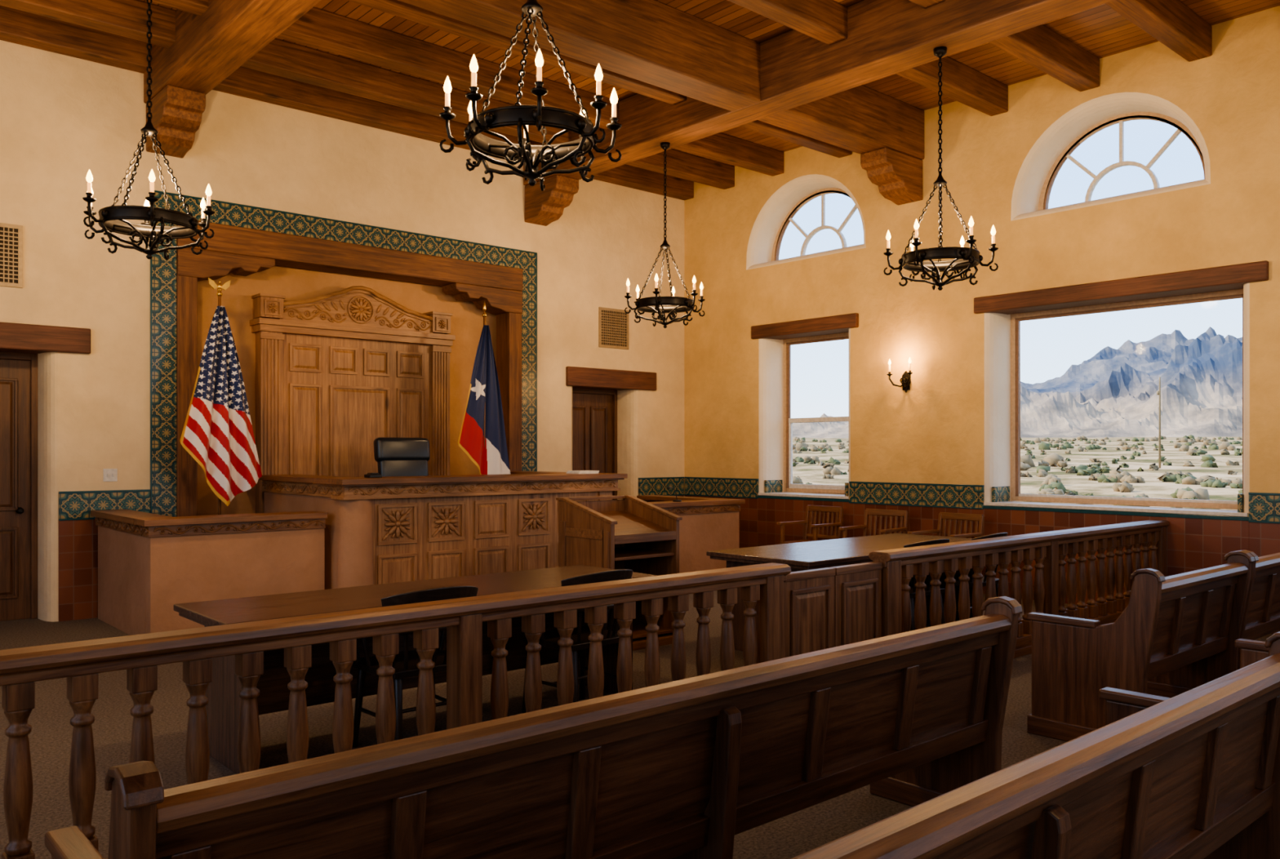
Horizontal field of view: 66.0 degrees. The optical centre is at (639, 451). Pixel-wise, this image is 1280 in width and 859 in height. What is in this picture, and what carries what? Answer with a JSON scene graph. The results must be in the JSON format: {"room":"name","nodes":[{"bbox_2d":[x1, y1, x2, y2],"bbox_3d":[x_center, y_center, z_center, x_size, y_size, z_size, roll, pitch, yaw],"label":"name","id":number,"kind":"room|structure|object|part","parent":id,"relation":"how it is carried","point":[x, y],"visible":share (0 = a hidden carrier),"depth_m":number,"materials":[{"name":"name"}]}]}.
{"room":"courtroom","nodes":[
{"label":"courtroom","id":0,"kind":"room"},
{"bbox_2d":[0,40,684,621],"bbox_3d":[-5.091,-1.170,9.421,14.850,5.620,0.500,0,0,-41],"label":"wall","id":1,"kind":"structure","parent":0,"point":[62,117],"depth_m":9.96,"materials":[{"name":"beige paint"}]},
{"bbox_2d":[0,222,22,288],"bbox_3d":[-5.674,-1.725,8.558,0.535,0.550,0.020,0,0,-41],"label":"air vent","id":2,"kind":"object","parent":1,"relation":"in","point":[11,235],"visible":1,"depth_m":8.68,"materials":[{"name":"metal"}]},
{"bbox_2d":[0,359,31,621],"bbox_3d":[-5.967,0.325,8.819,0.980,2.430,0.181,0,0,-41],"label":"leaf","id":3,"kind":"object","parent":1,"relation":"attached to","point":[15,375],"depth_m":9.01,"materials":[{"name":"brown wood"}]},
{"bbox_3d":[-5.672,0.540,9.013,0.060,0.058,0.080,0,0,-41],"label":"knob","id":4,"kind":"part","parent":3,"relation":"part of","materials":[{"name":"black metal"}]},
{"bbox_2d":[0,351,37,618],"bbox_3d":[-5.978,0.307,8.830,1.020,2.465,0.150,0,0,-41],"label":"door frame","id":5,"kind":"structure","parent":1,"relation":"attached to","point":[33,357],"depth_m":9.08,"materials":[{"name":"brown wood"}]},
{"bbox_2d":[0,321,90,353],"bbox_3d":[-5.837,-1.015,8.581,1.820,0.230,0.330,0,0,-41],"label":"trim","id":6,"kind":"structure","parent":1,"relation":"attached to","point":[14,337],"depth_m":8.82,"materials":[{"name":"brown wood"}]},
{"bbox_2d":[58,488,150,621],"bbox_3d":[-4.974,0.951,9.171,0.765,1.178,0.032,0,0,-41],"label":"trim","id":7,"kind":"structure","parent":1,"relation":"attached to","point":[77,530],"depth_m":9.04,"materials":[{"name":"tile"}]},
{"bbox_2d":[102,468,117,481],"bbox_3d":[-4.945,0.220,9.203,0.120,0.120,0.020,0,0,-41],"label":"light switch","id":8,"kind":"object","parent":1,"relation":"attached to","point":[108,474],"visible":1,"depth_m":9.20,"materials":[{"name":"white paint"}]},
{"bbox_2d":[149,190,537,516],"bbox_3d":[-2.995,-0.481,10.924,4.518,4.046,0.028,0,0,-41],"label":"trim","id":9,"kind":"structure","parent":1,"relation":"attached to","point":[162,271],"depth_m":10.21,"materials":[{"name":"green tile"}]},
{"bbox_2d":[197,265,496,515],"bbox_3d":[-3.141,-0.360,11.088,4.040,3.800,0.375,0,0,-41],"label":"wall","id":10,"kind":"structure","parent":1,"relation":"attached to","point":[295,283],"depth_m":10.87,"materials":[{"name":"paint"}]},
{"bbox_2d":[176,220,523,516],"bbox_3d":[-3.083,-0.364,11.023,4.042,3.808,0.360,0,0,-41],"label":"wooden alcove frame","id":11,"kind":"structure","parent":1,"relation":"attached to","point":[238,251],"depth_m":10.54,"materials":[{"name":"brown wood"}]},
{"bbox_2d":[249,285,455,513],"bbox_3d":[-3.167,-0.158,11.094,2.330,3.396,0.280,0,0,-41],"label":"carved wall panel","id":12,"kind":"object","parent":1,"relation":"attached to","point":[338,372],"visible":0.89,"depth_m":10.94,"materials":[{"name":"brown wood"}]},
{"bbox_2d":[572,392,612,473],"bbox_3d":[-0.736,0.350,13.485,0.960,2.380,0.118,0,0,-41],"label":"leaf","id":13,"kind":"object","parent":1,"relation":"attached to","point":[592,413],"visible":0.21,"depth_m":13.48,"materials":[{"name":"brown wood"}]},
{"bbox_2d":[572,387,617,499],"bbox_3d":[-0.726,0.333,13.473,1.000,2.415,0.150,0,0,-41],"label":"door frame","id":14,"kind":"structure","parent":1,"relation":"attached to","point":[614,393],"depth_m":13.71,"materials":[{"name":"brown wood"}]},
{"bbox_2d":[565,366,656,390],"bbox_3d":[-0.454,-0.975,13.340,1.550,0.250,0.330,0,0,-41],"label":"trim","id":15,"kind":"structure","parent":1,"relation":"attached to","point":[575,376],"depth_m":13.18,"materials":[{"name":"brown wood"}]},
{"bbox_2d":[598,306,628,349],"bbox_3d":[-0.350,-1.655,13.264,0.515,0.530,0.020,0,0,-41],"label":"air vent","id":16,"kind":"object","parent":1,"relation":"in","point":[613,323],"visible":0.98,"depth_m":13.25,"materials":[{"name":"metal"}]},
{"bbox_2d":[638,476,684,496],"bbox_3d":[0.304,0.951,13.837,0.855,1.178,0.032,0,0,-41],"label":"trim","id":17,"kind":"structure","parent":1,"relation":"attached to","point":[646,486],"depth_m":13.82,"materials":[{"name":"tile"}]},
{"bbox_2d":[0,0,1212,226],"bbox_3d":[0.289,-3.372,3.712,14.350,1.017,15.180,0,0,-41],"label":"ceiling beams","id":18,"kind":"structure","parent":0,"point":[695,79],"depth_m":9.04,"materials":[{"name":"brown wood"}]},
{"bbox_2d":[82,0,214,259],"bbox_3d":[-3.392,-2.465,6.812,0.801,2.270,0.912,0,0,31],"label":"chandelier","id":19,"kind":"object","parent":18,"relation":"hanging from","point":[112,219],"visible":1,"depth_m":6.79,"materials":[{"name":"black metal"}]},
{"bbox_3d":[-3.392,-1.820,6.812,0.801,0.980,0.912,0,0,31],"label":"iron frame","id":20,"kind":"part","parent":19,"relation":"part of","materials":[{"name":"black metal"}]},
{"bbox_3d":[-3.392,-2.944,6.812,0.110,1.311,0.110,0,0,31],"label":"chain","id":21,"kind":"part","parent":19,"relation":"part of","materials":[{"name":"black metal"}]},
{"bbox_2d":[439,0,622,191],"bbox_3d":[-0.540,-2.325,4.929,0.851,1.990,0.851,0,0,-33],"label":"chandelier","id":22,"kind":"object","parent":18,"relation":"hanging from","point":[530,155],"visible":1,"depth_m":4.84,"materials":[{"name":"black metal"}]},
{"bbox_2d":[624,142,705,328],"bbox_3d":[0.272,-2.325,10.624,0.912,1.990,0.801,0,0,44],"label":"chandelier","id":23,"kind":"object","parent":18,"relation":"hanging from","point":[671,304],"visible":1,"depth_m":10.58,"materials":[{"name":"black metal"}]},
{"bbox_3d":[0.272,-1.820,10.624,0.801,0.980,0.912,0,0,14],"label":"iron frame","id":24,"kind":"part","parent":23,"relation":"part of","materials":[{"name":"black metal"}]},
{"bbox_3d":[0.272,-2.804,10.624,0.110,1.031,0.110,0,0,14],"label":"chain","id":25,"kind":"part","parent":23,"relation":"part of","materials":[{"name":"black metal"}]},
{"bbox_2d":[883,46,998,290],"bbox_3d":[2.477,-2.325,8.129,0.912,1.990,0.801,0,0,13],"label":"chandelier","id":26,"kind":"object","parent":18,"relation":"hanging from","point":[965,258],"visible":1,"depth_m":8.09,"materials":[{"name":"black metal"}]},
{"bbox_3d":[2.477,-2.804,8.129,0.110,1.031,0.110,0,0,43],"label":"chain","id":27,"kind":"part","parent":26,"relation":"part of","materials":[{"name":"black metal"}]},
{"bbox_3d":[2.477,-1.820,8.129,0.801,0.980,0.912,0,0,43],"label":"iron frame","id":28,"kind":"part","parent":26,"relation":"part of","materials":[{"name":"black metal"}]},
{"bbox_2d":[0,590,1271,858],"bbox_3d":[0.289,1.640,3.712,15.350,0.200,16.180,0,0,-41],"label":"floor","id":29,"kind":"structure","parent":0,"point":[789,836],"depth_m":5.37,"materials":[{"name":"carpet"}]},
{"bbox_2d":[90,509,327,635],"bbox_3d":[-3.906,1.040,8.886,1.502,1.000,1.730,0,0,-41],"label":"desk","id":30,"kind":"object","parent":29,"relation":"on","point":[148,563],"visible":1,"depth_m":8.27,"materials":[{"name":"paint"}]},
{"bbox_2d":[179,277,262,515],"bbox_3d":[-3.927,-0.040,9.275,0.740,3.160,0.300,0,0,-41],"label":"flag","id":31,"kind":"object","parent":29,"relation":"on","point":[217,433],"visible":1,"depth_m":9.21,"materials":[{"name":"multicoloured fabric"}]},
{"bbox_2d":[0,562,791,858],"bbox_3d":[-1.275,1.091,3.824,5.555,0.897,0.170,0,0,-41],"label":"railing","id":32,"kind":"object","parent":29,"relation":"on","point":[762,585],"visible":0.68,"depth_m":3.95,"materials":[{"name":"brown wood"}]},
{"bbox_2d":[783,561,882,657],"bbox_3d":[1.172,1.073,5.981,0.956,0.735,0.070,0,0,-41],"label":"gate","id":33,"kind":"object","parent":32,"relation":"attached to","point":[832,606],"visible":0.48,"depth_m":5.94,"materials":[{"name":"brown wood"}]},
{"bbox_2d":[173,564,656,773],"bbox_3d":[-1.138,1.160,5.628,2.650,0.760,0.780,0,0,-41],"label":"table","id":34,"kind":"object","parent":29,"relation":"on","point":[223,707],"visible":0.44,"depth_m":5.37,"materials":[{"name":"brown wood"}]},
{"bbox_2d":[352,585,478,746],"bbox_3d":[-1.147,1.108,5.103,0.618,0.867,0.554,0,0,-41],"label":"chair","id":35,"kind":"object","parent":29,"relation":"on","point":[405,663],"visible":0.3,"depth_m":4.97,"materials":[{"name":"brown wood"}]},
{"bbox_2d":[257,471,627,589],"bbox_3d":[-2.024,0.891,10.367,3.266,1.303,2.015,0,0,-41],"label":"bench","id":36,"kind":"object","parent":29,"relation":"on","point":[391,529],"visible":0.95,"depth_m":9.36,"materials":[{"name":"brown wood"}]},
{"bbox_2d":[364,472,382,477],"bbox_3d":[-2.453,0.216,9.056,0.120,0.043,0.120,0,0,-41],"label":"nameplate","id":37,"kind":"object","parent":36,"relation":"on","point":[368,474],"visible":1,"depth_m":9.02,"materials":[{"name":"black plastic"}]},
{"bbox_2d":[566,470,599,473],"bbox_3d":[-0.619,0.223,10.651,0.282,0.031,0.220,0,0,-41],"label":"paper stack","id":38,"kind":"object","parent":36,"relation":"on","point":[568,471],"visible":1,"depth_m":10.59,"materials":[{"name":"white paper"}]},
{"bbox_2d":[457,301,510,474],"bbox_3d":[-1.780,-0.090,11.266,0.699,3.260,0.300,0,0,-41],"label":"flag","id":39,"kind":"object","parent":29,"relation":"on","point":[482,437],"visible":0.96,"depth_m":11.25,"materials":[{"name":"multicoloured fabric"}]},
{"bbox_2d":[44,595,1022,858],"bbox_3d":[0.077,1.064,3.129,3.300,0.952,0.692,0,0,-41],"label":"pew","id":40,"kind":"object","parent":29,"relation":"on","point":[678,769],"visible":0.92,"depth_m":2.73,"materials":[{"name":"brown wood"}]},
{"bbox_3d":[-1.133,1.064,2.060,0.070,0.952,0.692,0,0,-41],"label":"panel","id":41,"kind":"part","parent":40,"relation":"part of","materials":[{"name":"brown wood"}]},
{"bbox_3d":[0.060,1.136,3.148,3.180,0.128,0.498,0,0,-41],"label":"seat","id":42,"kind":"part","parent":40,"relation":"part of","materials":[{"name":"brown wood"}]},
{"bbox_3d":[1.286,1.064,4.199,0.070,0.952,0.692,0,0,-41],"label":"panel","id":43,"kind":"part","parent":40,"relation":"part of","materials":[{"name":"brown wood"}]},
{"bbox_2d":[521,568,632,712],"bbox_3d":[-0.338,1.108,5.791,0.618,0.867,0.554,0,0,-45],"label":"chair","id":44,"kind":"object","parent":29,"relation":"on","point":[580,635],"visible":0.37,"depth_m":5.66,"materials":[{"name":"brown wood"}]},
{"bbox_2d":[555,494,682,650],"bbox_3d":[-0.171,0.958,7.984,0.760,1.165,0.710,0,0,-41],"label":"lectern","id":45,"kind":"object","parent":29,"relation":"on","point":[631,532],"visible":0.59,"depth_m":7.95,"materials":[{"name":"brown wood"}]},
{"bbox_2d":[636,494,745,573],"bbox_3d":[0.069,1.055,11.781,1.715,0.970,1.642,0,0,-41],"label":"stand","id":46,"kind":"object","parent":29,"relation":"on","point":[707,523],"visible":0.33,"depth_m":11.37,"materials":[{"name":"paint"}]},
{"bbox_2d":[666,486,681,501],"bbox_3d":[0.376,0.482,11.184,0.222,0.171,0.098,0,0,-41],"label":"desk microphone","id":47,"kind":"object","parent":46,"relation":"on","point":[668,487],"visible":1,"depth_m":11.19,"materials":[{"name":"black plastic"}]},
{"bbox_2d":[777,505,843,544],"bbox_3d":[2.047,1.101,11.820,0.565,0.878,0.580,0,0,-41],"label":"wooden armchair","id":48,"kind":"object","parent":29,"relation":"on","point":[815,535],"visible":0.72,"depth_m":11.91,"materials":[{"name":"brown wood"}]},
{"bbox_2d":[706,533,973,651],"bbox_3d":[1.829,1.160,8.197,2.600,0.760,1.020,0,0,-41],"label":"table","id":49,"kind":"object","parent":29,"relation":"on","point":[807,555],"visible":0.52,"depth_m":7.68,"materials":[{"name":"brown wood"}]},
{"bbox_2d":[839,508,908,537],"bbox_3d":[2.638,1.101,11.076,0.580,0.878,0.565,0,0,43],"label":"wooden armchair","id":50,"kind":"object","parent":29,"relation":"on","point":[871,512],"visible":0.38,"depth_m":11.22,"materials":[{"name":"brown wood"}]},
{"bbox_2d":[903,538,949,630],"bbox_3d":[2.149,1.108,7.803,0.618,0.867,0.554,0,0,-39],"label":"chair","id":51,"kind":"object","parent":29,"relation":"on","point":[927,589],"visible":0.17,"depth_m":7.58,"materials":[{"name":"brown wood"}]},
{"bbox_2d":[906,511,984,537],"bbox_3d":[3.235,1.101,10.400,0.565,0.878,0.580,0,0,-39],"label":"wooden armchair","id":52,"kind":"object","parent":29,"relation":"on","point":[971,517],"visible":0.35,"depth_m":10.53,"materials":[{"name":"brown wood"}]},
{"bbox_2d":[929,532,1008,626],"bbox_3d":[2.824,1.108,8.373,0.618,0.867,0.554,0,0,-44],"label":"chair","id":53,"kind":"object","parent":29,"relation":"on","point":[957,583],"visible":0.12,"depth_m":8.26,"materials":[{"name":"brown wood"}]},
{"bbox_2d":[868,519,1168,657],"bbox_3d":[3.216,1.091,7.795,4.495,0.897,0.170,0,0,-41],"label":"railing","id":54,"kind":"object","parent":29,"relation":"on","point":[1049,550],"visible":0.72,"depth_m":7.56,"materials":[{"name":"brown wood"}]},
{"bbox_2d":[791,631,1279,858],"bbox_3d":[0.752,1.064,2.365,3.300,0.952,0.692,0,0,-41],"label":"pew","id":55,"kind":"object","parent":29,"relation":"on","point":[1194,773],"visible":1,"depth_m":2.47,"materials":[{"name":"brown wood"}]},
{"bbox_3d":[1.962,1.064,3.435,0.070,0.952,0.692,0,0,-41],"label":"panel","id":56,"kind":"part","parent":55,"relation":"part of","materials":[{"name":"brown wood"}]},
{"bbox_3d":[0.735,1.136,2.384,3.180,0.128,0.498,0,0,-41],"label":"seat","id":57,"kind":"part","parent":55,"relation":"part of","materials":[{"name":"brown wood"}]},
{"bbox_2d":[1026,550,1254,741],"bbox_3d":[2.871,1.064,5.600,1.400,0.952,0.692,0,0,-41],"label":"pew","id":58,"kind":"object","parent":29,"relation":"on","point":[1176,634],"visible":0.86,"depth_m":5.27,"materials":[{"name":"brown wood"}]},
{"bbox_3d":[2.373,1.064,5.159,0.070,0.952,0.692,0,0,-41],"label":"panel","id":59,"kind":"part","parent":58,"relation":"part of","materials":[{"name":"brown wood"}]},
{"bbox_3d":[2.854,1.136,5.619,1.280,0.128,0.498,0,0,-41],"label":"seat","id":60,"kind":"part","parent":58,"relation":"part of","materials":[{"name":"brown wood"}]},
{"bbox_3d":[3.369,1.064,6.040,0.070,0.952,0.692,0,0,-41],"label":"panel","id":61,"kind":"part","parent":58,"relation":"part of","materials":[{"name":"brown wood"}]},
{"bbox_2d":[1235,638,1269,668],"bbox_3d":[3.547,1.064,4.836,1.400,0.952,0.692,0,0,-41],"label":"pew","id":62,"kind":"object","parent":29,"relation":"on","point":[1251,651],"visible":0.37,"depth_m":4.59,"materials":[{"name":"brown wood"}]},
{"bbox_2d":[1237,549,1279,669],"bbox_3d":[4.444,1.064,6.991,2.800,0.952,0.692,0,0,-41],"label":"pew","id":63,"kind":"object","parent":29,"relation":"on","point":[1261,617],"visible":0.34,"depth_m":6.21,"materials":[{"name":"brown wood"}]},
{"bbox_3d":[3.422,1.064,6.087,0.070,0.952,0.692,0,0,-41],"label":"panel","id":64,"kind":"part","parent":63,"relation":"part of","materials":[{"name":"brown wood"}]},
{"bbox_3d":[4.428,1.136,7.010,2.680,0.128,0.498,0,0,-41],"label":"seat","id":65,"kind":"part","parent":63,"relation":"part of","materials":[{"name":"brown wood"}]},
{"bbox_3d":[-2.496,1.383,10.373,1.600,0.315,1.350,0,0,-41],"label":"platform","id":66,"kind":"object","parent":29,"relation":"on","visible":0},
{"bbox_2d":[373,437,430,476],"bbox_3d":[-2.353,0.537,10.256,0.720,1.371,0.664,0,0,-41],"label":"chair","id":67,"kind":"object","parent":66,"relation":"on","point":[394,456],"visible":0.21,"depth_m":10.37,"materials":[{"name":"black leather"}]},
{"bbox_2d":[139,0,1279,166],"bbox_3d":[0.289,-3.955,3.712,15.550,0.150,16.380,0,0,-41],"label":"ceiling","id":68,"kind":"structure","parent":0,"point":[1100,31],"depth_m":9.25,"materials":[{"name":"brown wood"}]},
{"bbox_2d":[684,5,1279,513],"bbox_3d":[5.852,-1.170,8.630,0.500,5.620,16.180,0,0,-41],"label":"wall","id":69,"kind":"structure","parent":0,"point":[952,425],"depth_m":10.77,"materials":[{"name":"paint"}]},
{"bbox_2d":[684,476,758,547],"bbox_3d":[1.107,0.951,13.598,0.032,1.178,1.390,0,0,-41],"label":"trim","id":70,"kind":"structure","parent":69,"relation":"attached to","point":[747,489],"depth_m":13.30,"materials":[{"name":"tile"}]},
{"bbox_2d":[757,497,849,546],"bbox_3d":[2.061,1.075,12.527,0.018,0.930,1.480,0,0,-41],"label":"trim","id":71,"kind":"structure","parent":69,"relation":"attached to","point":[770,511],"depth_m":12.69,"materials":[{"name":"tile"}]},
{"bbox_2d":[757,480,849,502],"bbox_3d":[2.222,0.527,12.668,0.470,0.295,1.490,0,0,-41],"label":"sill","id":72,"kind":"structure","parent":69,"relation":"attached to","point":[773,489],"depth_m":12.67,"materials":[{"name":"paint"}]},
{"bbox_2d":[751,312,858,339],"bbox_3d":[2.180,-1.585,12.618,0.380,0.170,1.700,0,0,-41],"label":"trim","id":73,"kind":"structure","parent":69,"relation":"attached to","point":[842,323],"depth_m":12.46,"materials":[{"name":"brown wood"}]},
{"bbox_2d":[771,187,857,261],"bbox_3d":[2.383,-2.973,12.811,0.060,0.885,1.750,0,0,-41],"label":"window","id":74,"kind":"structure","parent":69,"relation":"in","point":[788,218],"depth_m":12.96,"materials":[{"name":"paint"}]},
{"bbox_2d":[783,332,848,493],"bbox_3d":[2.383,-0.485,12.811,0.080,2.058,1.280,0,0,-41],"label":"frame","id":75,"kind":"object","parent":69,"relation":"attached to","point":[788,486],"visible":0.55,"depth_m":13.19,"materials":[{"name":"wood"}]},
{"bbox_2d":[886,356,912,392],"bbox_3d":[3.016,-0.876,11.328,0.175,0.392,0.340,0,0,-41],"label":"wall sconce","id":76,"kind":"object","parent":69,"relation":"attached to","point":[905,380],"visible":1,"depth_m":11.36,"materials":[{"name":"black metal"}]},
{"bbox_2d":[848,480,984,594],"bbox_3d":[3.131,0.951,11.310,0.032,1.178,1.760,0,0,-41],"label":"trim","id":77,"kind":"structure","parent":69,"relation":"attached to","point":[923,502],"depth_m":11.26,"materials":[{"name":"tile"}]},
{"bbox_2d":[982,485,1248,520],"bbox_3d":[4.722,0.527,9.840,0.470,0.295,2.560,0,0,-41],"label":"sill","id":78,"kind":"structure","parent":69,"relation":"attached to","point":[1000,495],"depth_m":9.62,"materials":[{"name":"paint"}]},
{"bbox_2d":[983,508,1248,604],"bbox_3d":[4.561,1.075,9.698,0.018,0.930,2.550,0,0,-41],"label":"trim","id":79,"kind":"structure","parent":69,"relation":"attached to","point":[1192,544],"depth_m":9.24,"materials":[{"name":"tile"}]},
{"bbox_2d":[973,260,1268,314],"bbox_3d":[4.690,-1.585,9.778,0.380,0.170,2.800,0,0,-41],"label":"window lintel","id":80,"kind":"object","parent":69,"relation":"attached to","point":[1233,277],"depth_m":9.52,"materials":[{"name":"brown wood"}]},
{"bbox_2d":[1038,111,1204,210],"bbox_3d":[4.880,-2.973,9.986,0.060,0.885,1.750,0,0,-41],"label":"window","id":81,"kind":"structure","parent":69,"relation":"in","point":[1044,197],"depth_m":10.01,"materials":[{"name":"paint"}]},
{"bbox_2d":[1010,288,1243,509],"bbox_3d":[4.883,-0.485,9.982,0.080,2.056,2.350,0,0,-41],"label":"frame","id":82,"kind":"object","parent":69,"relation":"attached to","point":[1015,318],"visible":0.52,"depth_m":10.20,"materials":[{"name":"paint"}]},
{"bbox_2d":[1248,492,1279,556],"bbox_3d":[5.896,0.951,8.182,0.032,1.178,1.490,0,0,-41],"label":"trim","id":83,"kind":"structure","parent":69,"relation":"attached to","point":[1264,521],"depth_m":8.64,"materials":[{"name":"tile"}]},
{"label":"outside","id":84,"kind":"structure","parent":0,"visible":0},
{"bbox_2d":[792,436,1242,510],"bbox_3d":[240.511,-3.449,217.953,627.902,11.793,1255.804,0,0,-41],"label":"ground","id":85,"kind":"structure","parent":84,"point":[813,473],"depth_m":82.15,"materials":[{"name":"sand"}]},
{"bbox_2d":[792,434,1242,509],"bbox_3d":[80.753,-1.566,209.102,364.700,8.581,454.973,0,0,-41],"label":"desert shrubs","id":86,"kind":"object","parent":85,"relation":"on","point":[1051,485],"visible":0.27,"depth_m":80.99,"materials":[{"name":"green plant"}]},
{"bbox_2d":[1156,377,1160,467],"bbox_3d":[40.861,-2.060,77.585,0.200,7.600,0.310,0,0,-41],"label":"utility pole","id":87,"kind":"object","parent":85,"relation":"on","point":[1158,393],"visible":0.87,"depth_m":77.48,"materials":[{"name":"wood"}]},
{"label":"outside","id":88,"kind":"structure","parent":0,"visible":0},
{"bbox_2d":[792,326,1242,438],"bbox_3d":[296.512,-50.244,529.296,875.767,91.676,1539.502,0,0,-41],"label":"mountain range","id":89,"kind":"object","parent":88,"point":[1112,393],"visible":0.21,"depth_m":504.57,"materials":[{"name":"grey stone"}]}
]}

